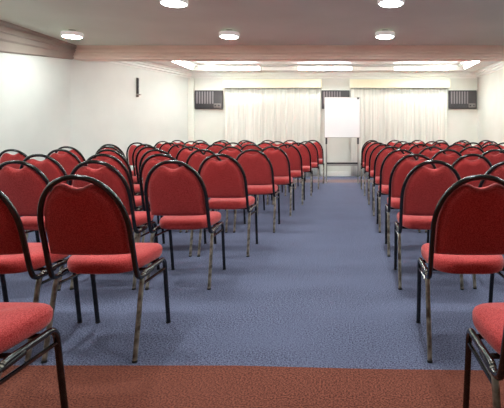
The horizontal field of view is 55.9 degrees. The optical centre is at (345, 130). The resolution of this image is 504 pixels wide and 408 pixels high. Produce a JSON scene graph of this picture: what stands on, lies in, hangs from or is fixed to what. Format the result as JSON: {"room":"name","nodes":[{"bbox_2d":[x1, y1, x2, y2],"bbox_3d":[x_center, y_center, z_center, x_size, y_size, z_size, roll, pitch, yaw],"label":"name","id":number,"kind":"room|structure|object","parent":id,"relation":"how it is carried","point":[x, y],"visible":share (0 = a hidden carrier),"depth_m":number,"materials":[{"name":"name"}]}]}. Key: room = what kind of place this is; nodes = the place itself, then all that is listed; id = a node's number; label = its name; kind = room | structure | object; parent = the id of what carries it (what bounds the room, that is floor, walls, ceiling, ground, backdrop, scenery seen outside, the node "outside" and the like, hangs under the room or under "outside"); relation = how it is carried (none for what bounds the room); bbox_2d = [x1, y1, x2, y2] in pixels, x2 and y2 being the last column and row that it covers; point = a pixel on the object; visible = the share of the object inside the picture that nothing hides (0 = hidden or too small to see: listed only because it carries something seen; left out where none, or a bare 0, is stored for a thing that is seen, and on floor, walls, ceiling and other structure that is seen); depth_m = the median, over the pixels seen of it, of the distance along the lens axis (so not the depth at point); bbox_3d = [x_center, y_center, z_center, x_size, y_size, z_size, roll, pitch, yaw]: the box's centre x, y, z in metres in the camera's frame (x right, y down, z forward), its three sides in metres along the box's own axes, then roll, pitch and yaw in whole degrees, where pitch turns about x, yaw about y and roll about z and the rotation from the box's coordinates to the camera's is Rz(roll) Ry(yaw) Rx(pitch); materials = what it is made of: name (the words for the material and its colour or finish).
{"room":"assembly chamber","nodes":[
{"label":"assembly chamber","id":0,"kind":"room"},
{"bbox_2d":[0,52,69,160],"bbox_3d":[-4.545,-0.311,2.125,0.150,2.800,10.650,0,0,0],"label":"wall","id":1,"kind":"structure","parent":0,"point":[34,90],"depth_m":6.60,"materials":[{"name":"paint"}]},
{"bbox_2d":[0,20,76,58],"bbox_3d":[-4.380,-1.183,2.154,0.179,0.380,10.708,0,0,0],"label":"crown molding","id":2,"kind":"structure","parent":1,"relation":"attached to","point":[15,39],"depth_m":6.40,"materials":[{"name":"paint"}]},
{"bbox_2d":[70,59,187,181],"bbox_3d":[-4.145,-0.311,9.140,0.146,2.800,3.508,0,0,13],"label":"wall","id":3,"kind":"structure","parent":0,"point":[105,108],"depth_m":8.63,"materials":[{"name":"paint"}]},
{"bbox_2d":[136,77,140,96],"bbox_3d":[-4.057,-0.836,9.010,0.084,0.390,0.060,0,0,13],"label":"wall bracket","id":4,"kind":"object","parent":3,"relation":"attached to","point":[137,79],"visible":1,"depth_m":9.00,"materials":[{"name":"grey plastic"}]},
{"bbox_2d":[104,61,191,77],"bbox_3d":[-3.976,-1.288,9.276,0.120,0.140,3.165,0,0,13],"label":"crown molding","id":5,"kind":"structure","parent":3,"relation":"attached to","point":[145,65],"depth_m":9.47,"materials":[{"name":"white paint"}]},
{"bbox_2d":[0,176,503,407],"bbox_3d":[0.065,1.089,3.815,9.470,0.001,14.430,0,0,0],"label":"floor","id":6,"kind":"structure","parent":0,"point":[316,315],"depth_m":2.62,"materials":[{"name":"blue carpet"}]},
{"bbox_2d":[0,149,38,230],"bbox_3d":[-3.481,0.643,5.066,0.450,0.892,0.590,0,0,0],"label":"banquet chair","id":7,"kind":"object","parent":6,"relation":"on","point":[21,156],"visible":0.21,"depth_m":4.79,"materials":[{"name":"red fabric"}]},
{"bbox_2d":[0,160,64,290],"bbox_3d":[-2.164,0.643,3.290,0.450,0.892,0.591,0,0,0],"label":"banquet chair","id":8,"kind":"object","parent":6,"relation":"on","point":[24,187],"visible":0.49,"depth_m":3.05,"materials":[{"name":"red fabric"}]},
{"bbox_2d":[0,302,68,407],"bbox_3d":[-1.240,0.643,1.429,0.450,0.892,0.590,0,0,0],"label":"banquet chair","id":9,"kind":"object","parent":6,"relation":"on","point":[19,321],"visible":1,"depth_m":1.54,"materials":[{"name":"red fabric"}]},
{"bbox_2d":[0,190,82,361],"bbox_3d":[-1.705,0.643,2.319,0.450,0.892,0.590,0,0,0],"label":"banquet chair","id":10,"kind":"object","parent":6,"relation":"on","point":[17,255],"visible":0.8,"depth_m":2.21,"materials":[{"name":"red fabric"}]},
{"bbox_2d":[19,154,71,256],"bbox_3d":[-2.560,0.643,4.111,0.450,0.892,0.590,0,0,1],"label":"banquet chair","id":11,"kind":"object","parent":6,"relation":"on","point":[52,169],"visible":0.29,"depth_m":3.84,"materials":[{"name":"red fabric"}]},
{"bbox_2d":[45,149,82,185],"bbox_3d":[-2.987,0.643,5.077,0.450,0.892,0.590,0,0,-1],"label":"banquet chair","id":12,"kind":"object","parent":6,"relation":"on","point":[68,161],"visible":0.21,"depth_m":4.81,"materials":[{"name":"red fabric"}]},
{"bbox_2d":[55,146,85,161],"bbox_3d":[-3.443,0.642,5.948,0.448,0.891,0.588,0,0,1],"label":"banquet chair","id":13,"kind":"object","parent":6,"relation":"on","point":[76,152],"visible":0.14,"depth_m":5.68,"materials":[{"name":"red fabric"}]},
{"bbox_2d":[37,174,170,363],"bbox_3d":[-1.204,0.643,2.321,0.450,0.892,0.590,0,0,0],"label":"banquet chair","id":14,"kind":"object","parent":6,"relation":"on","point":[90,223],"visible":1,"depth_m":2.12,"materials":[{"name":"red fabric"}]},
{"bbox_2d":[68,160,159,289],"bbox_3d":[-1.663,0.643,3.307,0.450,0.892,0.590,0,0,0],"label":"banquet chair","id":15,"kind":"object","parent":6,"relation":"on","point":[109,175],"visible":0.48,"depth_m":3.07,"materials":[{"name":"red fabric"}]},
{"bbox_2d":[95,146,137,183],"bbox_3d":[-2.947,0.642,5.969,0.448,0.891,0.588,0,0,0],"label":"banquet chair","id":16,"kind":"object","parent":6,"relation":"on","point":[101,148],"visible":0.12,"depth_m":5.69,"materials":[{"name":"red fabric"}]},
{"bbox_2d":[100,144,135,175],"bbox_3d":[-3.383,0.642,6.849,0.448,0.891,0.588,0,0,0],"label":"banquet chair","id":17,"kind":"object","parent":6,"relation":"on","point":[115,146],"visible":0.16,"depth_m":6.58,"materials":[{"name":"red fabric"}]},
{"bbox_2d":[93,149,143,231],"bbox_3d":[-2.482,0.643,5.064,0.450,0.892,0.590,0,0,0],"label":"banquet chair","id":18,"kind":"object","parent":6,"relation":"on","point":[136,187],"visible":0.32,"depth_m":4.81,"materials":[{"name":"red fabric"}]},
{"bbox_2d":[84,154,154,242],"bbox_3d":[-2.051,0.643,4.143,0.450,0.892,0.590,0,0,0],"label":"banquet chair","id":19,"kind":"object","parent":6,"relation":"on","point":[137,203],"visible":0.27,"depth_m":3.90,"materials":[{"name":"red fabric"}]},
{"bbox_2d":[126,142,144,174],"bbox_3d":[-3.382,0.642,7.729,0.448,0.891,0.588,0,0,1],"label":"banquet chair","id":20,"kind":"object","parent":6,"relation":"on","point":[129,153],"visible":0.22,"depth_m":7.49,"materials":[{"name":"red fabric"}]},
{"bbox_2d":[132,144,152,180],"bbox_3d":[-2.884,0.642,6.863,0.448,0.891,0.588,0,0,1],"label":"banquet chair","id":21,"kind":"object","parent":6,"relation":"on","point":[138,147],"visible":0.18,"depth_m":6.61,"materials":[{"name":"red fabric"}]},
{"bbox_2d":[135,146,161,183],"bbox_3d":[-2.428,0.642,5.966,0.448,0.891,0.588,0,0,1],"label":"banquet chair","id":22,"kind":"object","parent":6,"relation":"on","point":[141,151],"visible":0.26,"depth_m":5.71,"materials":[{"name":"red fabric"}]},
{"bbox_2d":[139,149,181,232],"bbox_3d":[-1.974,0.643,5.058,0.450,0.892,0.591,0,0,0],"label":"banquet chair","id":23,"kind":"object","parent":6,"relation":"on","point":[146,154],"visible":0.25,"depth_m":4.79,"materials":[{"name":"red fabric"}]},
{"bbox_2d":[154,141,171,149],"bbox_3d":[-3.314,0.642,8.598,0.448,0.891,0.588,0,0,0],"label":"banquet chair","id":24,"kind":"object","parent":6,"relation":"on","point":[156,145],"visible":0.12,"depth_m":8.32,"materials":[{"name":"red fabric"}]},
{"bbox_2d":[159,142,179,152],"bbox_3d":[-2.861,0.642,7.712,0.448,0.891,0.588,0,0,0],"label":"banquet chair","id":25,"kind":"object","parent":6,"relation":"on","point":[164,147],"visible":0.18,"depth_m":7.44,"materials":[{"name":"red fabric"}]},
{"bbox_2d":[139,154,206,256],"bbox_3d":[-1.553,0.643,4.133,0.450,0.892,0.590,0,0,1],"label":"banquet chair","id":26,"kind":"object","parent":6,"relation":"on","point":[148,161],"visible":0.28,"depth_m":3.90,"materials":[{"name":"red fabric"}]},
{"bbox_2d":[168,144,191,159],"bbox_3d":[-2.376,0.642,6.841,0.448,0.891,0.588,0,0,1],"label":"banquet chair","id":27,"kind":"object","parent":6,"relation":"on","point":[174,150],"visible":0.17,"depth_m":6.57,"materials":[{"name":"red fabric"}]},
{"bbox_2d":[144,160,225,289],"bbox_3d":[-1.149,0.643,3.307,0.450,0.892,0.590,0,0,0],"label":"banquet chair","id":28,"kind":"object","parent":6,"relation":"on","point":[179,195],"visible":0.99,"depth_m":3.10,"materials":[{"name":"red fabric"}]},
{"bbox_2d":[182,141,199,150],"bbox_3d":[-2.800,0.642,8.594,0.448,0.891,0.588,0,0,0],"label":"banquet chair","id":29,"kind":"object","parent":6,"relation":"on","point":[194,142],"visible":0.12,"depth_m":8.32,"materials":[{"name":"red fabric"}]},
{"bbox_2d":[176,146,219,210],"bbox_3d":[-1.928,0.642,5.966,0.448,0.891,0.588,0,0,0],"label":"banquet chair","id":30,"kind":"object","parent":6,"relation":"on","point":[184,154],"visible":0.22,"depth_m":5.70,"materials":[{"name":"red fabric"}]},
{"bbox_2d":[191,142,208,153],"bbox_3d":[-2.340,0.642,7.736,0.448,0.891,0.588,0,0,0],"label":"banquet chair","id":31,"kind":"object","parent":6,"relation":"on","point":[196,144],"visible":0.2,"depth_m":7.46,"materials":[{"name":"red fabric"}]},
{"bbox_2d":[185,149,234,232],"bbox_3d":[-1.486,0.643,5.056,0.450,0.892,0.591,0,0,0],"label":"banquet chair","id":32,"kind":"object","parent":6,"relation":"on","point":[196,159],"visible":0.27,"depth_m":4.79,"materials":[{"name":"red fabric"}]},
{"bbox_2d":[204,144,227,154],"bbox_3d":[-1.864,0.642,6.870,0.448,0.891,0.588,0,0,0],"label":"banquet chair","id":33,"kind":"object","parent":6,"relation":"on","point":[215,150],"visible":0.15,"depth_m":6.59,"materials":[{"name":"red fabric"}]},
{"bbox_2d":[197,154,257,256],"bbox_3d":[-1.056,0.643,4.125,0.450,0.892,0.590,0,0,1],"label":"banquet chair","id":34,"kind":"object","parent":6,"relation":"on","point":[225,181],"visible":0.81,"depth_m":3.92,"materials":[{"name":"red fabric"}]},
{"bbox_2d":[225,142,243,150],"bbox_3d":[-1.828,0.642,7.712,0.448,0.891,0.588,0,0,0],"label":"banquet chair","id":35,"kind":"object","parent":6,"relation":"on","point":[239,146],"visible":0.2,"depth_m":7.44,"materials":[{"name":"red fabric"}]},
{"bbox_2d":[215,146,255,211],"bbox_3d":[-1.421,0.642,5.935,0.448,0.891,0.588,0,0,0],"label":"banquet chair","id":36,"kind":"object","parent":6,"relation":"on","point":[235,153],"visible":0.17,"depth_m":5.66,"materials":[{"name":"red fabric"}]},
{"bbox_2d":[240,141,255,147],"bbox_3d":[-1.765,0.642,8.591,0.448,0.891,0.588,0,0,1],"label":"banquet chair","id":37,"kind":"object","parent":6,"relation":"on","point":[251,142],"visible":0.12,"depth_m":8.31,"materials":[{"name":"red fabric"}]},
{"bbox_2d":[233,149,279,232],"bbox_3d":[-0.977,0.643,5.058,0.450,0.892,0.591,0,0,0],"label":"banquet chair","id":38,"kind":"object","parent":6,"relation":"on","point":[258,168],"visible":0.72,"depth_m":4.85,"materials":[{"name":"red fabric"}]},
{"bbox_2d":[241,144,272,204],"bbox_3d":[-1.351,0.642,6.842,0.448,0.891,0.588,0,0,1],"label":"banquet chair","id":39,"kind":"object","parent":6,"relation":"on","point":[257,147],"visible":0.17,"depth_m":6.57,"materials":[{"name":"red fabric"}]},
{"bbox_2d":[253,142,282,195],"bbox_3d":[-1.313,0.642,7.729,0.448,0.891,0.588,0,0,1],"label":"banquet chair","id":40,"kind":"object","parent":6,"relation":"on","point":[259,144],"visible":0.17,"depth_m":7.46,"materials":[{"name":"red fabric"}]},
{"bbox_2d":[256,146,294,215],"bbox_3d":[-0.911,0.642,5.952,0.448,0.891,0.588,0,0,0],"label":"banquet chair","id":41,"kind":"object","parent":6,"relation":"on","point":[279,159],"visible":0.59,"depth_m":5.75,"materials":[{"name":"red fabric"}]},
{"bbox_2d":[270,141,291,182],"bbox_3d":[-1.245,0.642,8.589,0.448,0.891,0.588,0,0,0],"label":"banquet chair","id":42,"kind":"object","parent":6,"relation":"on","point":[280,142],"visible":0.12,"depth_m":8.31,"materials":[{"name":"red fabric"}]},
{"bbox_2d":[272,144,304,204],"bbox_3d":[-0.848,0.642,6.852,0.448,0.891,0.588,0,0,0],"label":"banquet chair","id":43,"kind":"object","parent":6,"relation":"on","point":[294,156],"visible":0.56,"depth_m":6.65,"materials":[{"name":"red fabric"}]},
{"bbox_2d":[285,142,312,195],"bbox_3d":[-0.786,0.642,7.724,0.448,0.891,0.588,0,0,0],"label":"banquet chair","id":44,"kind":"object","parent":6,"relation":"on","point":[303,149],"visible":0.58,"depth_m":7.52,"materials":[{"name":"red fabric"}]},
{"bbox_2d":[295,141,319,188],"bbox_3d":[-0.720,0.642,8.599,0.448,0.891,0.588,0,0,-1],"label":"banquet chair","id":45,"kind":"object","parent":6,"relation":"on","point":[312,148],"visible":0.59,"depth_m":8.40,"materials":[{"name":"red fabric"}]},
{"bbox_2d":[304,140,324,183],"bbox_3d":[-0.669,0.642,9.498,0.448,0.891,0.588,0,0,0],"label":"banquet chair","id":46,"kind":"object","parent":6,"relation":"on","point":[317,144],"visible":0.41,"depth_m":9.30,"materials":[{"name":"red fabric"}]},
{"bbox_2d":[324,97,359,182],"bbox_3d":[-0.078,0.206,9.580,0.734,1.765,0.420,0,0,0],"label":"stand","id":47,"kind":"object","parent":6,"relation":"on","point":[341,114],"visible":1,"depth_m":9.40,"materials":[{"name":"white"}]},
{"bbox_2d":[361,141,379,188],"bbox_3d":[0.497,0.642,8.599,0.448,0.891,0.588,0,0,-1],"label":"banquet chair","id":48,"kind":"object","parent":6,"relation":"on","point":[368,144],"visible":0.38,"depth_m":8.39,"materials":[{"name":"red fabric"}]},
{"bbox_2d":[364,142,386,195],"bbox_3d":[0.520,0.642,7.724,0.448,0.891,0.588,0,0,1],"label":"banquet chair","id":49,"kind":"object","parent":6,"relation":"on","point":[372,146],"visible":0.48,"depth_m":7.51,"materials":[{"name":"red fabric"}]},
{"bbox_2d":[367,144,394,204],"bbox_3d":[0.545,0.642,6.852,0.448,0.891,0.588,0,0,0],"label":"banquet chair","id":50,"kind":"object","parent":6,"relation":"on","point":[375,151],"visible":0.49,"depth_m":6.64,"materials":[{"name":"red fabric"}]},
{"bbox_2d":[372,146,404,215],"bbox_3d":[0.564,0.642,5.952,0.448,0.891,0.588,0,0,0],"label":"banquet chair","id":51,"kind":"object","parent":6,"relation":"on","point":[384,152],"visible":0.4,"depth_m":5.74,"materials":[{"name":"red fabric"}]},
{"bbox_2d":[376,149,420,232],"bbox_3d":[0.569,0.643,5.058,0.450,0.892,0.591,0,0,-1],"label":"banquet chair","id":52,"kind":"object","parent":6,"relation":"on","point":[390,160],"visible":0.53,"depth_m":4.84,"materials":[{"name":"red fabric"}]},
{"bbox_2d":[394,141,410,149],"bbox_3d":[1.029,0.642,8.617,0.448,0.891,0.588,0,0,1],"label":"banquet chair","id":53,"kind":"object","parent":6,"relation":"on","point":[397,144],"visible":0.13,"depth_m":8.34,"materials":[{"name":"red fabric"}]},
{"bbox_2d":[399,142,418,152],"bbox_3d":[1.030,0.642,7.726,0.448,0.891,0.588,0,0,1],"label":"banquet chair","id":54,"kind":"object","parent":6,"relation":"on","point":[403,146],"visible":0.16,"depth_m":7.45,"materials":[{"name":"red fabric"}]},
{"bbox_2d":[385,154,436,256],"bbox_3d":[0.582,0.643,4.125,0.450,0.892,0.590,0,0,0],"label":"banquet chair","id":55,"kind":"object","parent":6,"relation":"on","point":[403,166],"visible":0.55,"depth_m":3.91,"materials":[{"name":"red fabric"}]},
{"bbox_2d":[409,144,431,153],"bbox_3d":[1.065,0.642,6.856,0.448,0.891,0.588,0,0,0],"label":"banquet chair","id":56,"kind":"object","parent":6,"relation":"on","point":[415,150],"visible":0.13,"depth_m":6.58,"materials":[{"name":"red fabric"}]},
{"bbox_2d":[394,160,463,289],"bbox_3d":[0.583,0.643,3.307,0.450,0.892,0.590,0,0,1],"label":"banquet chair","id":57,"kind":"object","parent":6,"relation":"on","point":[423,187],"visible":0.65,"depth_m":3.09,"materials":[{"name":"red fabric"}]},
{"bbox_2d":[415,146,445,160],"bbox_3d":[1.065,0.642,5.942,0.448,0.891,0.588,0,0,-1],"label":"banquet chair","id":58,"kind":"object","parent":6,"relation":"on","point":[428,153],"visible":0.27,"depth_m":5.67,"materials":[{"name":"red fabric"}]},
{"bbox_2d":[431,142,448,152],"bbox_3d":[1.543,0.642,7.739,0.448,0.891,0.588,0,0,-1],"label":"banquet chair","id":59,"kind":"object","parent":6,"relation":"on","point":[446,145],"visible":0.16,"depth_m":7.46,"materials":[{"name":"red fabric"}]},
{"bbox_2d":[425,149,461,232],"bbox_3d":[1.065,0.643,5.062,0.450,0.892,0.590,0,0,0],"label":"banquet chair","id":60,"kind":"object","parent":6,"relation":"on","point":[451,158],"visible":0.22,"depth_m":4.79,"materials":[{"name":"red fabric"}]},
{"bbox_2d":[445,144,465,154],"bbox_3d":[1.581,0.642,6.840,0.448,0.891,0.588,0,0,1],"label":"banquet chair","id":61,"kind":"object","parent":6,"relation":"on","point":[459,149],"visible":0.1,"depth_m":6.56,"materials":[{"name":"red fabric"}]},
{"bbox_2d":[416,174,503,362],"bbox_3d":[0.607,0.643,2.321,0.450,0.892,0.591,0,0,1],"label":"banquet chair","id":62,"kind":"object","parent":6,"relation":"on","point":[467,229],"visible":0.99,"depth_m":2.11,"materials":[{"name":"red fabric"}]},
{"bbox_2d":[451,154,491,186],"bbox_3d":[1.068,0.643,4.142,0.450,0.892,0.590,0,0,0],"label":"banquet chair","id":63,"kind":"object","parent":6,"relation":"on","point":[464,167],"visible":0.2,"depth_m":3.88,"materials":[{"name":"red fabric"}]},
{"bbox_2d":[459,146,483,160],"bbox_3d":[1.560,0.642,5.944,0.448,0.891,0.588,0,0,1],"label":"banquet chair","id":64,"kind":"object","parent":6,"relation":"on","point":[464,151],"visible":0.15,"depth_m":5.67,"materials":[{"name":"red fabric"}]},
{"bbox_2d":[465,142,481,150],"bbox_3d":[2.059,0.642,7.731,0.448,0.891,0.588,0,0,0],"label":"banquet chair","id":65,"kind":"object","parent":6,"relation":"on","point":[478,144],"visible":0.17,"depth_m":7.46,"materials":[{"name":"red fabric"}]},
{"bbox_2d":[463,302,503,407],"bbox_3d":[0.646,0.643,1.429,0.450,0.892,0.590,0,0,-1],"label":"banquet chair","id":66,"kind":"object","parent":6,"relation":"on","point":[488,318],"visible":1,"depth_m":1.50,"materials":[{"name":"red fabric"}]},
{"bbox_2d":[472,161,503,288],"bbox_3d":[1.098,0.643,3.319,0.450,0.892,0.590,0,0,0],"label":"banquet chair","id":67,"kind":"object","parent":6,"relation":"on","point":[497,170],"visible":0.25,"depth_m":3.06,"materials":[{"name":"red fabric"}]},
{"bbox_2d":[481,141,497,147],"bbox_3d":[2.618,0.642,8.608,0.448,0.891,0.588,0,0,-1],"label":"banquet chair","id":68,"kind":"object","parent":6,"relation":"on","point":[487,142],"visible":0.09,"depth_m":8.33,"materials":[{"name":"red fabric"}]},
{"bbox_2d":[478,149,503,166],"bbox_3d":[1.543,0.643,5.039,0.450,0.892,0.590,0,0,-1],"label":"banquet chair","id":69,"kind":"object","parent":6,"relation":"on","point":[494,159],"visible":0.14,"depth_m":4.76,"materials":[{"name":"red fabric"}]},
{"bbox_2d":[481,144,501,154],"bbox_3d":[2.086,0.642,6.849,0.448,0.891,0.588,0,0,1],"label":"banquet chair","id":70,"kind":"object","parent":6,"relation":"on","point":[485,148],"visible":0.18,"depth_m":6.58,"materials":[{"name":"red fabric"}]},
{"bbox_2d":[0,0,503,44],"bbox_3d":[0.065,-1.433,2.125,9.070,0.120,10.650,0,0,0],"label":"ceiling","id":71,"kind":"structure","parent":0,"point":[101,22],"depth_m":5.82,"materials":[{"name":"beige paint"}]},
{"bbox_2d":[61,29,83,38],"bbox_3d":[-3.750,-1.319,6.300,0.272,0.108,0.272,0,0,0],"label":"ceiling lamp","id":72,"kind":"object","parent":71,"relation":"attached to","point":[71,33],"visible":1,"depth_m":6.23,"materials":[{"name":"silver metal"}]},
{"bbox_2d":[63,35,80,38],"bbox_3d":[-3.750,-1.272,6.300,0.224,0.014,0.224,0,0,0],"label":"diffuser","id":73,"kind":"object","parent":72,"relation":"attached to","point":[65,36],"depth_m":6.25,"materials":[{"name":"white glass"}]},
{"bbox_2d":[159,0,187,6],"bbox_3d":[-1.740,-1.319,4.650,0.272,0.108,0.272,0,0,0],"label":"ceiling lamp","id":74,"kind":"object","parent":71,"relation":"attached to","point":[171,3],"visible":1,"depth_m":4.61,"materials":[{"name":"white glass"}]},
{"bbox_2d":[162,1,184,6],"bbox_3d":[-1.740,-1.272,4.650,0.224,0.014,0.224,0,0,0],"label":"diffuser","id":75,"kind":"object","parent":74,"relation":"attached to","point":[166,3],"depth_m":4.61,"materials":[{"name":"white glass"}]},
{"bbox_2d":[219,29,238,38],"bbox_3d":[-1.600,-1.319,6.300,0.272,0.108,0.272,0,0,0],"label":"ceiling lamp","id":76,"kind":"object","parent":71,"relation":"attached to","point":[229,33],"visible":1,"depth_m":6.22,"materials":[{"name":"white glass"}]},
{"bbox_2d":[221,35,236,38],"bbox_3d":[-1.600,-1.272,6.300,0.224,0.014,0.224,0,0,0],"label":"diffuser","id":77,"kind":"object","parent":76,"relation":"attached to","point":[222,36],"depth_m":6.25,"materials":[{"name":"white glass"}]},
{"bbox_2d":[73,45,503,60],"bbox_3d":[0.065,-1.325,7.600,9.070,0.333,0.300,0,0,0],"label":"beam","id":78,"kind":"structure","parent":71,"relation":"attached to","point":[83,52],"depth_m":7.49,"materials":[{"name":"paint"}]},
{"bbox_2d":[375,29,394,38],"bbox_3d":[0.534,-1.319,6.300,0.272,0.108,0.272,0,0,0],"label":"ceiling lamp","id":79,"kind":"object","parent":71,"relation":"attached to","point":[384,34],"visible":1,"depth_m":6.22,"materials":[{"name":"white glass"}]},
{"bbox_2d":[377,35,392,38],"bbox_3d":[0.534,-1.272,6.300,0.224,0.014,0.224,0,0,0],"label":"diffuser","id":80,"kind":"object","parent":79,"relation":"attached to","point":[378,36],"depth_m":6.25,"materials":[{"name":"white glass"}]},
{"bbox_2d":[378,0,404,6],"bbox_3d":[0.455,-1.319,4.650,0.272,0.108,0.272,0,0,0],"label":"ceiling lamp","id":81,"kind":"object","parent":71,"relation":"attached to","point":[383,3],"visible":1,"depth_m":4.61,"materials":[{"name":"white glass"}]},
{"bbox_2d":[380,1,401,6],"bbox_3d":[0.455,-1.272,4.650,0.224,0.014,0.224,0,0,0],"label":"diffuser","id":82,"kind":"object","parent":81,"relation":"attached to","point":[382,3],"depth_m":4.62,"materials":[{"name":"white glass"}]},
{"bbox_2d":[186,61,468,64],"bbox_3d":[-0.685,-1.533,9.290,7.570,0.120,3.080,0,0,0],"label":"ceiling","id":83,"kind":"structure","parent":0,"point":[197,62],"depth_m":10.02,"materials":[{"name":"white paint"}]},
{"bbox_2d":[146,61,496,71],"bbox_3d":[-0.649,-1.415,9.290,7.499,0.115,3.080,0,0,0],"label":"soffit ledge","id":84,"kind":"object","parent":83,"relation":"attached to","point":[482,64],"visible":0.33,"depth_m":10.46,"materials":[{"name":"white paint"}]},
{"bbox_2d":[169,61,193,69],"bbox_3d":[-3.434,-1.410,9.620,0.088,0.124,1.250,0,0,0],"label":"fluorescent ceiling light","id":85,"kind":"object","parent":84,"relation":"attached to","point":[185,64],"visible":0.65,"depth_m":9.75,"materials":[{"name":"white paint"}]},
{"bbox_2d":[205,67,260,70],"bbox_3d":[-2.555,-1.410,10.414,1.250,0.124,0.088,0,0,0],"label":"fluorescent ceiling light","id":86,"kind":"object","parent":84,"relation":"attached to","point":[206,68],"visible":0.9,"depth_m":10.38,"materials":[{"name":"white paint"}]},
{"bbox_2d":[297,67,352,70],"bbox_3d":[-0.475,-1.410,10.414,1.250,0.124,0.088,0,0,0],"label":"fluorescent ceiling light","id":87,"kind":"object","parent":84,"relation":"attached to","point":[298,68],"visible":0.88,"depth_m":10.38,"materials":[{"name":"white paint"}]},
{"bbox_2d":[393,67,448,70],"bbox_3d":[1.696,-1.410,10.414,1.250,0.124,0.088,0,0,0],"label":"fluorescent ceiling light","id":88,"kind":"object","parent":84,"relation":"attached to","point":[394,68],"visible":0.84,"depth_m":10.38,"materials":[{"name":"white paint"}]},
{"bbox_2d":[463,61,481,68],"bbox_3d":[2.634,-1.410,9.520,0.088,0.124,1.250,0,0,0],"label":"fluorescent ceiling light","id":89,"kind":"object","parent":84,"relation":"attached to","point":[469,64],"visible":0.53,"depth_m":9.67,"materials":[{"name":"white paint"}]},
{"bbox_2d":[196,64,459,66],"bbox_3d":[-0.400,-1.448,10.305,5.900,0.049,0.030,0,0,0],"label":"trim","id":90,"kind":"structure","parent":83,"relation":"attached to","point":[199,65],"depth_m":10.29,"materials":[{"name":"grey paint"}]},
{"bbox_2d":[195,78,477,171],"bbox_3d":[-0.285,-0.311,10.905,7.170,2.800,0.150,0,0,0],"label":"wall","id":91,"kind":"structure","parent":0,"point":[209,124],"depth_m":10.83,"materials":[{"name":"paint"}]},
{"bbox_2d":[188,77,194,143],"bbox_3d":[-3.625,-0.071,10.785,0.130,2.320,0.090,0,0,0],"label":"trim","id":92,"kind":"structure","parent":91,"relation":"attached to","point":[191,80],"depth_m":10.74,"materials":[{"name":"white paint"}]},
{"bbox_2d":[194,90,223,109],"bbox_3d":[-3.215,-0.714,10.770,0.690,0.475,0.118,0,0,0],"label":"air conditioner","id":93,"kind":"object","parent":91,"relation":"attached to","point":[203,99],"visible":1,"depth_m":10.74,"materials":[{"name":"grey plastic"}]},
{"bbox_2d":[196,91,212,103],"bbox_3d":[-3.295,-0.758,10.736,0.396,0.285,0.020,0,0,0],"label":"grille","id":94,"kind":"object","parent":93,"relation":"attached to","point":[202,97],"depth_m":10.73,"materials":[{"name":"grey plastic"}]},
{"bbox_2d":[223,79,321,87],"bbox_3d":[-1.712,-1.081,10.745,2.287,0.200,0.169,0,0,0],"label":"valance","id":95,"kind":"object","parent":91,"relation":"attached to","point":[227,83],"visible":1,"depth_m":10.66,"materials":[{"name":"beige fabric"}]},
{"bbox_2d":[225,88,319,174],"bbox_3d":[-1.712,0.004,10.754,2.232,2.110,0.031,0,0,0],"label":"curtain","id":96,"kind":"object","parent":95,"relation":"hanging from","point":[256,115],"visible":0.59,"depth_m":10.75,"materials":[{"name":"fabric"}]},
{"bbox_2d":[191,72,476,77],"bbox_3d":[-0.285,-1.288,10.770,6.770,0.140,0.120,0,0,0],"label":"crown molding","id":97,"kind":"structure","parent":91,"relation":"attached to","point":[194,74],"depth_m":10.78,"materials":[{"name":"white paint"}]},
{"bbox_2d":[321,90,349,109],"bbox_3d":[-0.245,-0.714,10.770,0.690,0.475,0.118,0,0,0],"label":"air conditioner","id":98,"kind":"object","parent":91,"relation":"attached to","point":[324,93],"visible":0.33,"depth_m":10.74,"materials":[{"name":"grey plastic"}]},
{"bbox_2d":[324,91,340,96],"bbox_3d":[-0.325,-0.758,10.736,0.396,0.285,0.020,0,0,0],"label":"grille","id":99,"kind":"object","parent":98,"relation":"attached to","point":[326,93],"depth_m":10.73,"materials":[{"name":"grey plastic"}]},
{"bbox_2d":[303,172,367,175],"bbox_3d":[-0.285,1.034,10.821,6.770,0.110,0.018,0,0,0],"label":"baseboard","id":100,"kind":"structure","parent":91,"relation":"attached to","point":[321,173],"depth_m":10.81,"materials":[{"name":"white paint"}]},
{"bbox_2d":[350,79,449,87],"bbox_3d":[1.250,-1.081,10.745,2.329,0.200,0.169,0,0,0],"label":"valance","id":101,"kind":"object","parent":91,"relation":"attached to","point":[354,83],"visible":1,"depth_m":10.66,"materials":[{"name":"beige fabric"}]},
{"bbox_2d":[351,88,446,174],"bbox_3d":[1.244,0.004,10.753,2.256,2.110,0.027,0,0,0],"label":"curtain","id":102,"kind":"object","parent":101,"relation":"hanging from","point":[386,114],"visible":0.53,"depth_m":10.75,"materials":[{"name":"fabric"}]},
{"bbox_2d":[447,90,476,109],"bbox_3d":[2.732,-0.714,10.770,0.690,0.475,0.118,0,0,0],"label":"air conditioner","id":103,"kind":"object","parent":91,"relation":"attached to","point":[456,99],"visible":1,"depth_m":10.74,"materials":[{"name":"grey plastic"}]},
{"bbox_2d":[451,91,467,103],"bbox_3d":[2.652,-0.758,10.736,0.396,0.285,0.020,0,0,0],"label":"grille","id":104,"kind":"object","parent":103,"relation":"attached to","point":[457,97],"depth_m":10.73,"materials":[{"name":"grey plastic"}]},
{"bbox_2d":[478,68,503,145],"bbox_3d":[3.175,-0.311,9.140,0.150,2.800,3.380,0,0,0],"label":"wall","id":105,"kind":"structure","parent":0,"point":[490,86],"depth_m":9.80,"materials":[{"name":"paint"}]},
{"bbox_2d":[474,61,503,77],"bbox_3d":[3.040,-1.288,9.290,0.120,0.140,3.080,0,0,0],"label":"crown molding","id":106,"kind":"structure","parent":105,"relation":"attached to","point":[498,65],"depth_m":9.70,"materials":[{"name":"white paint"}]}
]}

